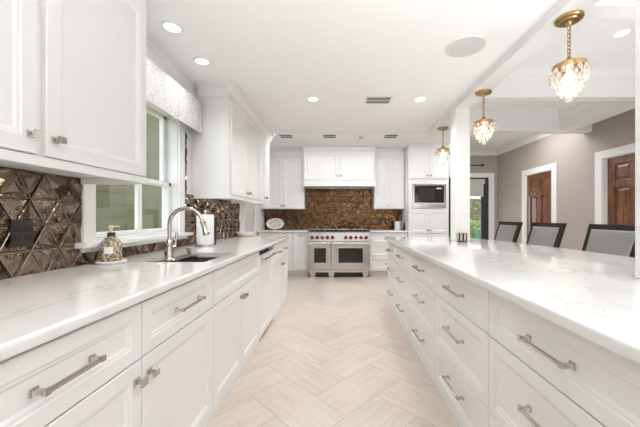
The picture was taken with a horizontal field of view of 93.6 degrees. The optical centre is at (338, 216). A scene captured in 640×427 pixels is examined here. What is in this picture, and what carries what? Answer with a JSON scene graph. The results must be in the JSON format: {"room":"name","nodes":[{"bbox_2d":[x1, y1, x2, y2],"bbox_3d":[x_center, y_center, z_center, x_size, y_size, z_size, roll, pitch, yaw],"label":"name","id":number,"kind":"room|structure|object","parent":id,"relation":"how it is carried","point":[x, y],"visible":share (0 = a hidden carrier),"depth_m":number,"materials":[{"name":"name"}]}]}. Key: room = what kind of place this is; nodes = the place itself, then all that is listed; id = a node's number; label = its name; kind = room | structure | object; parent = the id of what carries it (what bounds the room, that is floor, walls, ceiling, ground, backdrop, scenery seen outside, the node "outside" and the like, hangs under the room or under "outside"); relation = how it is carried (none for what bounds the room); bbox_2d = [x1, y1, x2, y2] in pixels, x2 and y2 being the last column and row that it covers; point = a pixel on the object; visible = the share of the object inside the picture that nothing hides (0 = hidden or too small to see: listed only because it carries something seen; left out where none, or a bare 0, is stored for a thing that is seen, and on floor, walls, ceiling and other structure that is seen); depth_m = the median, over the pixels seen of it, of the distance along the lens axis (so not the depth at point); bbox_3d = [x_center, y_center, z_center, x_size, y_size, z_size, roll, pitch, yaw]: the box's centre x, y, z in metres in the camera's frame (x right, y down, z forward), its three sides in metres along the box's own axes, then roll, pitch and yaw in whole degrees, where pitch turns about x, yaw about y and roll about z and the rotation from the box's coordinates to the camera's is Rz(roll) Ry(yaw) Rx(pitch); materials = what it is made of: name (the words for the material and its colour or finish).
{"room":"kitchen","nodes":[
{"label":"kitchen","id":0,"kind":"room"},
{"bbox_2d":[1,124,244,275],"bbox_3d":[-1.550,-0.060,1.300,0.140,2.500,6.800,0,0,0],"label":"wall","id":1,"kind":"structure","parent":0,"point":[188,130],"depth_m":2.99,"materials":[{"name":"white paint"}]},
{"bbox_2d":[0,0,147,183],"bbox_3d":[-1.261,-0.747,1.127,0.431,1.122,1.174,0,0,0],"label":"upper cabinet","id":2,"kind":"object","parent":1,"relation":"attached to","point":[73,72],"visible":1,"depth_m":1.25,"materials":[{"name":"paint"}]},
{"bbox_2d":[0,132,239,279],"bbox_3d":[-1.472,-0.268,2.455,0.016,1.084,3.970,0,0,0],"label":"tile backsplash","id":3,"kind":"structure","parent":1,"relation":"attached to","point":[53,202],"depth_m":1.54,"materials":[{"name":"brown tile"}]},
{"bbox_2d":[11,220,32,247],"bbox_3d":[-1.460,0.075,1.385,0.010,0.124,0.094,0,0,0],"label":"outlet","id":4,"kind":"object","parent":3,"relation":"attached to","point":[21,230],"visible":1,"depth_m":1.38,"materials":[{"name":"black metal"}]},
{"bbox_2d":[15,226,21,231],"bbox_3d":[-1.456,0.055,1.362,0.003,0.028,0.028,0,0,0],"label":"socket","id":5,"kind":"object","parent":4,"relation":"attached to","point":[17,228],"depth_m":1.36,"materials":[{"name":"black plastic"}]},
{"bbox_2d":[15,235,21,240],"bbox_3d":[-1.456,0.095,1.362,0.003,0.028,0.028,0,0,0],"label":"socket","id":6,"kind":"object","parent":4,"relation":"attached to","point":[17,237],"depth_m":1.36,"materials":[{"name":"black plastic"}]},
{"bbox_2d":[25,226,31,231],"bbox_3d":[-1.456,0.055,1.408,0.003,0.028,0.028,0,0,0],"label":"socket","id":7,"kind":"object","parent":4,"relation":"attached to","point":[27,228],"depth_m":1.41,"materials":[{"name":"black plastic"}]},
{"bbox_2d":[25,234,31,239],"bbox_3d":[-1.456,0.095,1.408,0.003,0.028,0.028,0,0,0],"label":"socket","id":8,"kind":"object","parent":4,"relation":"attached to","point":[27,236],"depth_m":1.41,"materials":[{"name":"black plastic"}]},
{"bbox_2d":[75,101,192,252],"bbox_3d":[-1.512,-0.412,2.285,0.215,1.235,1.230,0,0,0],"label":"window","id":9,"kind":"structure","parent":1,"relation":"in","point":[171,131],"depth_m":2.70,"materials":[{"name":"paint"}]},
{"bbox_2d":[146,39,196,96],"bbox_3d":[-1.448,-1.228,2.370,0.065,0.165,1.300,0,0,0],"label":"trim","id":10,"kind":"structure","parent":1,"relation":"attached to","point":[152,52],"depth_m":2.54,"materials":[{"name":"paint"}]},
{"bbox_2d":[146,57,202,133],"bbox_3d":[-1.418,-0.984,2.373,0.116,0.307,1.277,0,0,0],"label":"window valance","id":11,"kind":"object","parent":1,"relation":"attached to","point":[162,91],"visible":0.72,"depth_m":2.46,"materials":[{"name":"fabric"}]},
{"bbox_2d":[192,83,264,202],"bbox_3d":[-1.244,-0.747,3.500,0.467,1.122,1.160,0,0,0],"label":"upper cabinet","id":12,"kind":"object","parent":1,"relation":"attached to","point":[225,158],"visible":0.99,"depth_m":3.02,"materials":[{"name":"paint"}]},
{"bbox_2d":[245,122,275,204],"bbox_3d":[-1.244,-0.747,4.431,0.467,1.122,0.697,0,0,0],"label":"upper cabinet","id":13,"kind":"object","parent":1,"relation":"attached to","point":[266,135],"visible":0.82,"depth_m":4.37,"materials":[{"name":"paint"}]},
{"bbox_2d":[257,205,263,235],"bbox_3d":[-1.710,-0.180,5.620,0.180,2.740,2.120,0,0,0],"label":"wall","id":14,"kind":"structure","parent":0,"point":[260,212],"depth_m":6.34,"materials":[{"name":"white paint"}]},
{"bbox_2d":[245,205,256,235],"bbox_3d":[-1.643,0.110,5.435,0.035,2.160,0.970,0,0,0],"label":"door","id":15,"kind":"structure","parent":14,"relation":"in","point":[250,210],"depth_m":5.59,"materials":[{"name":"white paint"}]},
{"bbox_2d":[264,187,370,228],"bbox_3d":[0.375,-0.180,6.740,4.350,2.740,0.120,0,0,0],"label":"wall","id":16,"kind":"structure","parent":0,"point":[307,187],"depth_m":6.68,"materials":[{"name":"white paint"}]},
{"bbox_2d":[261,148,305,208],"bbox_3d":[-1.194,-0.809,6.479,0.923,1.278,0.397,0,0,0],"label":"upper cabinet","id":17,"kind":"object","parent":16,"relation":"attached to","point":[287,190],"visible":0.7,"depth_m":6.35,"materials":[{"name":"paint"}]},
{"bbox_2d":[265,189,400,228],"bbox_3d":[-0.134,-0.173,6.673,3.043,0.894,0.014,0,0,0],"label":"tile backsplash","id":18,"kind":"structure","parent":16,"relation":"attached to","point":[325,208],"depth_m":6.67,"materials":[{"name":"brown tile"}]},
{"bbox_2d":[302,146,375,188],"bbox_3d":[0.005,-1.036,6.388,1.496,0.823,0.577,0,0,0],"label":"range hood","id":19,"kind":"object","parent":16,"relation":"attached to","point":[324,166],"visible":1,"depth_m":6.14,"materials":[{"name":"paint"}]},
{"bbox_2d":[372,148,404,208],"bbox_3d":[1.063,-0.809,6.479,0.643,1.278,0.397,0,0,0],"label":"upper cabinet","id":20,"kind":"object","parent":16,"relation":"attached to","point":[388,191],"visible":0.87,"depth_m":6.34,"materials":[{"name":"paint"}]},
{"bbox_2d":[207,275,458,426],"bbox_3d":[1.200,1.230,2.630,6.085,0.080,10.075,0,0,0],"label":"floor","id":21,"kind":"structure","parent":0,"point":[336,353],"depth_m":2.36,"materials":[{"name":"tile"}]},
{"bbox_2d":[0,272,212,426],"bbox_3d":[-1.075,0.751,1.133,0.740,0.878,1.286,0,0,0],"label":"base cabinet","id":22,"kind":"object","parent":21,"relation":"on","point":[148,362],"visible":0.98,"depth_m":1.06,"materials":[{"name":"paint"}]},
{"bbox_2d":[0,236,288,361],"bbox_3d":[-1.099,0.293,2.415,0.758,0.036,3.890,0,0,0],"label":"countertop","id":23,"kind":"structure","parent":22,"relation":"on","point":[36,309],"depth_m":1.15,"materials":[{"name":"stone"}]},
{"bbox_2d":[94,258,126,264],"bbox_3d":[-1.355,0.265,1.785,0.155,0.018,0.155,0,0,0],"label":"soap tray","id":24,"kind":"object","parent":23,"relation":"on","point":[123,260],"visible":0.74,"depth_m":1.73,"materials":[{"name":"white stone"}]},
{"bbox_2d":[100,225,121,261],"bbox_3d":[-1.355,0.154,1.784,0.106,0.209,0.107,0,0,0],"label":"soap dispenser","id":25,"kind":"object","parent":24,"relation":"on","point":[111,246],"visible":1,"depth_m":1.75,"materials":[{"name":"brown ceramic"}]},
{"bbox_2d":[163,206,209,260],"bbox_3d":[-1.012,0.110,2.006,0.297,0.360,0.105,0,0,0],"label":"faucet","id":26,"kind":"object","parent":23,"relation":"on","point":[169,250],"visible":1,"depth_m":1.98,"materials":[{"name":"silver metal"}]},
{"bbox_2d":[156,247,217,261],"bbox_3d":[-1.006,0.375,2.075,0.375,0.296,0.490,0,0,0],"label":"sink","id":27,"kind":"object","parent":23,"relation":"in","point":[178,258],"depth_m":2.27,"materials":[{"name":"grey metal"}]},
{"bbox_2d":[195,210,215,246],"bbox_3d":[-1.262,0.105,2.840,0.181,0.340,0.176,0,0,0],"label":"paper towel holder","id":28,"kind":"object","parent":23,"relation":"on","point":[208,240],"visible":0.93,"depth_m":2.79,"materials":[{"name":"white paper"}]},
{"bbox_2d":[236,231,254,236],"bbox_3d":[-1.310,0.242,4.200,0.255,0.066,0.255,0,0,0],"label":"oval bowl","id":29,"kind":"object","parent":23,"relation":"on","point":[247,233],"visible":1,"depth_m":4.11,"materials":[{"name":"beige ceramic"}]},
{"bbox_2d":[190,247,275,338],"bbox_3d":[-1.052,0.754,3.118,0.696,0.872,0.605,0,0,0],"label":"dishwasher","id":30,"kind":"object","parent":21,"relation":"on","point":[266,257],"visible":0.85,"depth_m":3.10,"materials":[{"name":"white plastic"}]},
{"bbox_2d":[211,252,258,416],"bbox_3d":[-1.075,0.757,2.296,0.739,0.866,1.033,0,0,0],"label":"base cabinet","id":31,"kind":"object","parent":21,"relation":"on","point":[235,307],"visible":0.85,"depth_m":2.12,"materials":[{"name":"paint"}]},
{"bbox_2d":[258,232,292,274],"bbox_3d":[-1.288,0.751,6.350,0.702,0.878,0.640,0,0,0],"label":"base cabinet","id":32,"kind":"object","parent":21,"relation":"on","point":[290,234],"visible":0.11,"depth_m":6.07,"materials":[{"name":"paint"}]},
{"bbox_2d":[257,229,310,231],"bbox_3d":[-1.133,0.293,6.359,1.043,0.036,0.638,0,0,0],"label":"countertop","id":33,"kind":"structure","parent":32,"relation":"on","point":[264,230],"depth_m":6.11,"materials":[{"name":"stone"}]},
{"bbox_2d":[266,218,283,228],"bbox_3d":[-1.400,0.144,6.577,0.396,0.246,0.074,0,0,0],"label":"platter","id":34,"kind":"object","parent":33,"relation":"on","point":[274,223],"visible":1,"depth_m":6.58,"materials":[{"name":"white ceramic"}]},
{"bbox_2d":[269,239,287,320],"bbox_3d":[-1.075,0.751,3.881,0.740,0.878,0.917,0,0,0],"label":"base cabinet","id":35,"kind":"object","parent":21,"relation":"on","point":[280,258],"visible":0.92,"depth_m":3.81,"materials":[{"name":"paint"}]},
{"bbox_2d":[293,232,308,274],"bbox_3d":[-0.774,0.751,6.350,0.321,0.878,0.640,0,0,0],"label":"base cabinet","id":36,"kind":"object","parent":21,"relation":"on","point":[300,239],"visible":0.86,"depth_m":6.08,"materials":[{"name":"paint"}]},
{"bbox_2d":[308,229,369,277],"bbox_3d":[0.000,0.728,6.223,1.218,0.924,0.875,0,0,0],"label":"range","id":37,"kind":"object","parent":21,"relation":"on","point":[332,253],"visible":1,"depth_m":5.86,"materials":[{"name":"silver metal"}]},
{"bbox_2d":[308,231,369,231],"bbox_3d":[0.000,0.295,6.295,1.218,0.020,0.730,0,0,0],"label":"cooktop","id":38,"kind":"object","parent":37,"relation":"in","point":[308,231],"depth_m":5.93,"materials":[{"name":"black metal"}]},
{"bbox_2d":[369,232,406,274],"bbox_3d":[0.999,0.751,6.350,0.771,0.878,0.640,0,0,0],"label":"base cabinet","id":39,"kind":"object","parent":21,"relation":"on","point":[378,244],"visible":0.36,"depth_m":6.08,"materials":[{"name":"paint"}]},
{"bbox_2d":[367,229,407,231],"bbox_3d":[1.000,0.293,6.359,0.776,0.036,0.638,0,0,0],"label":"countertop","id":40,"kind":"structure","parent":39,"relation":"on","point":[370,230],"depth_m":6.11,"materials":[{"name":"stone"}]},
{"bbox_2d":[394,221,402,229],"bbox_3d":[1.267,0.182,6.428,0.181,0.186,0.152,0,0,-35],"label":"pitcher","id":41,"kind":"object","parent":40,"relation":"on","point":[397,224],"visible":0.98,"depth_m":6.36,"materials":[{"name":"white ceramic"}]},
{"bbox_2d":[387,241,395,313],"bbox_3d":[0.966,0.751,3.885,0.660,0.878,0.527,0,0,0],"label":"base cabinet","id":42,"kind":"object","parent":21,"relation":"on","point":[391,247],"visible":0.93,"depth_m":3.86,"materials":[{"name":"paint"}]},
{"bbox_2d":[395,245,409,340],"bbox_3d":[0.966,0.751,3.244,0.660,0.878,0.749,0,0,0],"label":"base cabinet","id":43,"kind":"object","parent":21,"relation":"on","point":[402,256],"visible":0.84,"depth_m":3.19,"materials":[{"name":"paint"}]},
{"bbox_2d":[410,252,435,385],"bbox_3d":[0.966,0.751,2.489,0.660,0.878,0.755,0,0,0],"label":"base cabinet","id":44,"kind":"object","parent":21,"relation":"on","point":[422,271],"visible":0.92,"depth_m":2.41,"materials":[{"name":"paint"}]},
{"bbox_2d":[401,143,449,236],"bbox_3d":[1.790,-0.129,6.286,0.800,2.638,0.782,0,0,0],"label":"pantry cabinet","id":45,"kind":"object","parent":21,"relation":"on","point":[421,166],"visible":0.48,"depth_m":5.97,"materials":[{"name":"paint"}]},
{"bbox_2d":[412,184,445,207],"bbox_3d":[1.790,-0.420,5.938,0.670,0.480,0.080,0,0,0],"label":"microwave","id":46,"kind":"object","parent":45,"relation":"in","point":[423,195],"visible":1,"depth_m":5.94,"materials":[{"name":"silver metal"}]},
{"bbox_2d":[449,178,450,236],"bbox_3d":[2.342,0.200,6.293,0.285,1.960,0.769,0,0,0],"label":"refrigerator","id":47,"kind":"object","parent":21,"relation":"on","point":[449,178],"visible":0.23,"depth_m":5.97,"materials":[{"name":"black metal"}]},
{"bbox_2d":[449,144,450,177],"bbox_3d":[2.341,-1.192,6.300,0.291,0.793,0.739,0,0,0],"label":"upper cabinet","id":48,"kind":"object","parent":47,"relation":"on","point":[450,144],"visible":0.19,"depth_m":5.97,"materials":[{"name":"paint"}]},
{"bbox_2d":[435,264,489,426],"bbox_3d":[0.966,0.751,1.734,0.660,0.878,0.750,0,0,0],"label":"base cabinet","id":49,"kind":"object","parent":21,"relation":"on","point":[462,335],"visible":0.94,"depth_m":1.65,"materials":[{"name":"paint"}]},
{"bbox_2d":[494,221,522,242],"bbox_3d":[2.067,0.627,4.100,0.584,1.125,0.514,0,0,0],"label":"counter chair","id":50,"kind":"object","parent":21,"relation":"on","point":[506,231],"visible":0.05,"depth_m":4.03,"materials":[{"name":"grey fabric"}]},
{"bbox_2d":[526,222,566,247],"bbox_3d":[2.067,0.627,3.360,0.584,1.125,0.514,0,0,0],"label":"counter chair","id":51,"kind":"object","parent":21,"relation":"on","point":[542,234],"visible":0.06,"depth_m":3.29,"materials":[{"name":"grey fabric"}]},
{"bbox_2d":[489,291,639,426],"bbox_3d":[0.966,0.751,0.981,0.660,0.878,0.749,0,0,0],"label":"base cabinet","id":52,"kind":"object","parent":21,"relation":"on","point":[543,373],"visible":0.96,"depth_m":0.96,"materials":[{"name":"paint"}]},
{"bbox_2d":[385,237,639,363],"bbox_3d":[1.317,0.293,2.365,1.367,0.036,3.630,0,0,0],"label":"countertop","id":53,"kind":"structure","parent":52,"relation":"on","point":[594,296],"depth_m":1.32,"materials":[{"name":"stone"}]},
{"bbox_2d":[451,108,469,240],"bbox_3d":[1.412,-0.484,3.500,0.166,1.517,0.160,0,0,0],"label":"column","id":54,"kind":"structure","parent":53,"relation":"on","point":[460,117],"depth_m":3.42,"materials":[{"name":"paint"}]},
{"bbox_2d":[457,233,466,241],"bbox_3d":[1.375,0.226,3.345,0.106,0.096,0.106,0,0,0],"label":"candle holder","id":55,"kind":"object","parent":53,"relation":"on","point":[461,237],"visible":1,"depth_m":3.30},
{"bbox_2d":[635,0,639,278],"bbox_3d":[1.412,-0.484,1.270,0.166,1.517,0.160,0,0,0],"label":"column","id":56,"kind":"structure","parent":53,"relation":"on","point":[637,2],"depth_m":1.34,"materials":[{"name":"paint"}]},
{"bbox_2d":[582,224,634,257],"bbox_3d":[2.067,0.627,2.535,0.584,1.125,0.514,0,0,0],"label":"counter chair","id":57,"kind":"object","parent":21,"relation":"on","point":[619,240],"visible":0.06,"depth_m":2.51,"materials":[{"name":"grey fabric"}]},
{"bbox_2d":[145,0,557,129],"bbox_3d":[-0.145,-1.525,1.280,2.950,0.430,6.760,0,0,0],"label":"ceiling","id":58,"kind":"structure","parent":0,"point":[280,54],"depth_m":2.33,"materials":[{"name":"paint"}]},
{"bbox_2d":[161,21,182,33],"bbox_3d":[-1.150,-1.306,2.070,0.136,0.006,0.136,0,0,0],"label":"recessed light","id":59,"kind":"object","parent":58,"relation":"in","point":[169,26],"visible":1,"depth_m":2.07,"materials":[{"name":"white plastic"}]},
{"bbox_2d":[193,57,210,65],"bbox_3d":[-1.150,-1.306,2.520,0.136,0.006,0.136,0,0,0],"label":"recessed light","id":60,"kind":"object","parent":58,"relation":"in","point":[199,60],"visible":1,"depth_m":2.52,"materials":[{"name":"white plastic"}]},
{"bbox_2d":[307,97,318,101],"bbox_3d":[-0.288,-1.306,3.330,0.136,0.006,0.136,0,0,0],"label":"recessed light","id":61,"kind":"object","parent":58,"relation":"in","point":[312,99],"visible":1,"depth_m":3.33,"materials":[{"name":"white plastic"}]},
{"bbox_2d":[364,96,392,103],"bbox_3d":[0.440,-1.305,3.360,0.300,0.009,0.220,0,0,0],"label":"ceiling vent","id":62,"kind":"object","parent":58,"relation":"in","point":[368,99],"visible":1,"depth_m":3.34,"materials":[{"name":"white plastic"}]},
{"bbox_2d":[414,97,425,101],"bbox_3d":[0.900,-1.306,3.330,0.136,0.006,0.136,0,0,0],"label":"recessed light","id":63,"kind":"object","parent":58,"relation":"in","point":[417,99],"visible":1,"depth_m":3.33,"materials":[{"name":"white plastic"}]},
{"bbox_2d":[444,35,486,57],"bbox_3d":[0.970,-1.306,2.310,0.300,0.008,0.300,0,0,0],"label":"ceiling speaker","id":64,"kind":"object","parent":58,"relation":"attached to","point":[465,46],"visible":1,"depth_m":2.29,"materials":[{"name":"white plastic"}]},
{"bbox_2d":[269,134,450,147],"bbox_3d":[0.200,-1.595,5.670,4.000,0.290,2.020,0,0,0],"label":"ceiling","id":65,"kind":"structure","parent":0,"point":[299,140],"depth_m":5.69,"materials":[{"name":"paint"}]},
{"bbox_2d":[277,134,293,137],"bbox_3d":[-0.950,-1.445,5.380,0.260,0.009,0.260,0,0,0],"label":"ceiling vent","id":66,"kind":"object","parent":65,"relation":"in","point":[279,135],"visible":1,"depth_m":5.33,"materials":[{"name":"white plastic"}]},
{"bbox_2d":[322,134,336,137],"bbox_3d":[-0.170,-1.445,5.380,0.260,0.009,0.260,0,0,0],"label":"ceiling vent","id":67,"kind":"object","parent":65,"relation":"in","point":[323,135],"visible":1,"depth_m":5.35,"materials":[{"name":"white plastic"}]},
{"bbox_2d":[383,134,399,137],"bbox_3d":[0.930,-1.445,5.380,0.260,0.009,0.260,0,0,0],"label":"ceiling vent","id":68,"kind":"object","parent":65,"relation":"in","point":[385,135],"visible":1,"depth_m":5.33,"materials":[{"name":"white plastic"}]},
{"bbox_2d":[470,156,496,239],"bbox_3d":[3.215,-0.200,7.270,1.450,2.780,0.140,0,0,0],"label":"wall","id":69,"kind":"structure","parent":0,"point":[490,162],"depth_m":7.20,"materials":[{"name":"grey paint"}]},
{"bbox_2d":[470,179,484,196],"bbox_3d":[3.120,-0.700,7.214,0.780,0.420,0.028,0,0,0],"label":"roller shade","id":70,"kind":"object","parent":69,"relation":"attached to","point":[476,185],"visible":0.45,"depth_m":7.21,"materials":[{"name":"grey fabric"}]},
{"bbox_2d":[470,173,493,239],"bbox_3d":[3.200,0.068,7.228,1.040,2.245,0.095,0,0,0],"label":"door frame","id":71,"kind":"structure","parent":69,"relation":"in","point":[484,200],"depth_m":7.18,"materials":[{"name":"paint"}]},
{"bbox_2d":[470,150,496,155],"bbox_3d":[3.195,-1.532,7.150,1.210,0.115,0.100,0,0,0],"label":"trim","id":72,"kind":"structure","parent":69,"relation":"attached to","point":[472,152],"depth_m":7.16,"materials":[{"name":"paint"}]},
{"bbox_2d":[426,0,599,135],"bbox_3d":[1.413,-1.417,1.320,0.169,0.346,6.600,0,0,0],"label":"trim","id":73,"kind":"structure","parent":0,"point":[544,30],"depth_m":2.31,"materials":[{"name":"paint"}]},
{"bbox_2d":[435,126,450,165],"bbox_3d":[1.451,-0.980,4.190,0.219,0.525,0.220,0,0,0],"label":"pendant lamp","id":74,"kind":"object","parent":73,"relation":"hanging from","point":[442,151],"visible":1,"depth_m":4.15,"materials":[{"name":"gold metal"}]},
{"bbox_2d":[472,89,495,144],"bbox_3d":[1.439,-0.980,2.985,0.219,0.525,0.220,0,0,0],"label":"pendant lamp","id":75,"kind":"object","parent":73,"relation":"hanging from","point":[483,122],"visible":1,"depth_m":2.95,"materials":[{"name":"clear glass"}]},
{"bbox_2d":[548,10,591,102],"bbox_3d":[1.439,-0.980,1.875,0.219,0.525,0.220,0,0,0],"label":"pendant lamp","id":76,"kind":"object","parent":73,"relation":"hanging from","point":[568,68],"visible":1,"depth_m":1.85,"materials":[{"name":"gold metal"}]},
{"bbox_2d":[470,19,634,149],"bbox_3d":[2.710,-1.665,2.620,2.460,0.150,9.440,0,0,0],"label":"ceiling","id":77,"kind":"structure","parent":0,"point":[591,39],"depth_m":2.92,"materials":[{"name":"paint"}]},
{"bbox_2d":[470,109,558,118],"bbox_3d":[2.404,-1.530,4.465,1.813,0.120,0.070,0,0,0],"label":"trim","id":78,"kind":"structure","parent":77,"relation":"attached to","point":[474,113],"depth_m":4.46,"materials":[{"name":"paint"}]},
{"bbox_2d":[504,66,634,79],"bbox_3d":[2.404,-1.530,3.190,1.813,0.120,0.070,0,0,0],"label":"trim","id":79,"kind":"structure","parent":77,"relation":"attached to","point":[523,72],"depth_m":3.19,"materials":[{"name":"paint"}]},
{"bbox_2d":[558,101,598,118],"bbox_3d":[3.275,-1.530,3.922,0.070,0.120,1.155,0,0,0],"label":"trim","id":80,"kind":"structure","parent":77,"relation":"attached to","point":[575,106],"depth_m":4.18,"materials":[{"name":"paint"}]},
{"bbox_2d":[560,101,634,130],"bbox_3d":[3.415,-1.442,1.260,0.210,0.297,6.480,0,0,0],"label":"trim","id":81,"kind":"structure","parent":77,"relation":"attached to","point":[601,110],"depth_m":3.93,"materials":[{"name":"paint"}]},
{"bbox_2d":[611,28,632,37],"bbox_3d":[2.440,-1.586,2.590,0.136,0.006,0.136,0,0,0],"label":"recessed light","id":82,"kind":"object","parent":77,"relation":"in","point":[622,32],"visible":1,"depth_m":2.58,"materials":[{"name":"white plastic"}]},
{"bbox_2d":[497,108,634,250],"bbox_3d":[3.870,-0.200,2.620,0.140,2.780,9.440,0,0,0],"label":"wall","id":83,"kind":"structure","parent":0,"point":[574,154],"depth_m":4.95,"materials":[{"name":"grey paint"}]},
{"bbox_2d":[272,119,591,133],"bbox_3d":[1.160,-1.440,4.582,5.280,0.300,0.165,0,0,0],"label":"trim","id":84,"kind":"structure","parent":83,"relation":"attached to","point":[503,126],"depth_m":4.50,"materials":[{"name":"paint"}]},
{"bbox_2d":[495,134,551,154],"bbox_3d":[3.750,-1.532,5.930,0.100,0.115,2.540,0,0,0],"label":"trim","id":85,"kind":"structure","parent":83,"relation":"attached to","point":[533,137],"depth_m":6.19,"materials":[{"name":"paint"}]},
{"bbox_2d":[522,162,556,243],"bbox_3d":[3.840,0.120,5.718,0.200,2.140,0.985,0,0,0],"label":"door","id":86,"kind":"structure","parent":83,"relation":"in","point":[539,184],"depth_m":5.70,"materials":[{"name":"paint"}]},
{"bbox_2d":[479,0,634,100],"bbox_3d":[2.645,-1.440,2.587,2.310,0.300,1.515,0,0,0],"label":"trim","id":87,"kind":"structure","parent":83,"relation":"attached to","point":[507,90],"depth_m":3.23,"materials":[{"name":"paint"}]},
{"bbox_2d":[595,143,634,224],"bbox_3d":[3.859,0.120,3.928,0.162,2.140,1.015,0,0,0],"label":"door","id":88,"kind":"structure","parent":83,"relation":"in","point":[614,167],"depth_m":4.19,"materials":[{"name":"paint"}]},
{"label":"outside","id":89,"kind":"structure","parent":0,"visible":0},
{"bbox_3d":[3.500,1.320,18.500,21.000,0.140,43.000,0,0,0],"label":"ground","id":90,"kind":"structure","parent":89,"visible":0},
{"bbox_2d":[470,199,480,228],"bbox_3d":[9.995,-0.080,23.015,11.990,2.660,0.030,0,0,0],"label":"tree","id":91,"kind":"object","parent":90,"relation":"on","point":[476,205],"visible":0.02,"depth_m":23.00,"materials":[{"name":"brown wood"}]},
{"bbox_2d":[470,220,480,237],"bbox_3d":[7.468,0.714,16.483,1.477,1.191,1.450,0,0,0],"label":"shrub","id":92,"kind":"object","parent":90,"relation":"on","point":[474,226],"visible":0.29,"depth_m":16.29,"materials":[{"name":"green plant"}]},
{"bbox_2d":[470,197,480,228],"bbox_3d":[9.428,-0.471,19.985,3.337,3.559,3.385,0,0,0],"label":"shrub","id":93,"kind":"object","parent":90,"relation":"on","point":[479,204],"visible":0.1,"depth_m":19.47,"materials":[{"name":"green plant"}]},
{"bbox_2d":[476,229,480,238],"bbox_3d":[6.520,0.905,14.000,0.210,0.690,0.210,0,0,0],"label":"bin","id":94,"kind":"object","parent":90,"relation":"on","point":[478,231],"visible":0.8,"depth_m":13.92,"materials":[{"name":"teal plastic"}]},
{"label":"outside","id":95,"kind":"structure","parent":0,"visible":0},
{"bbox_2d":[96,112,161,231],"bbox_3d":[-4.496,-1.450,4.750,0.008,5.280,8.500,0,0,0],"label":"wall","id":96,"kind":"structure","parent":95,"point":[115,203],"depth_m":6.57,"materials":[{"name":"green"}]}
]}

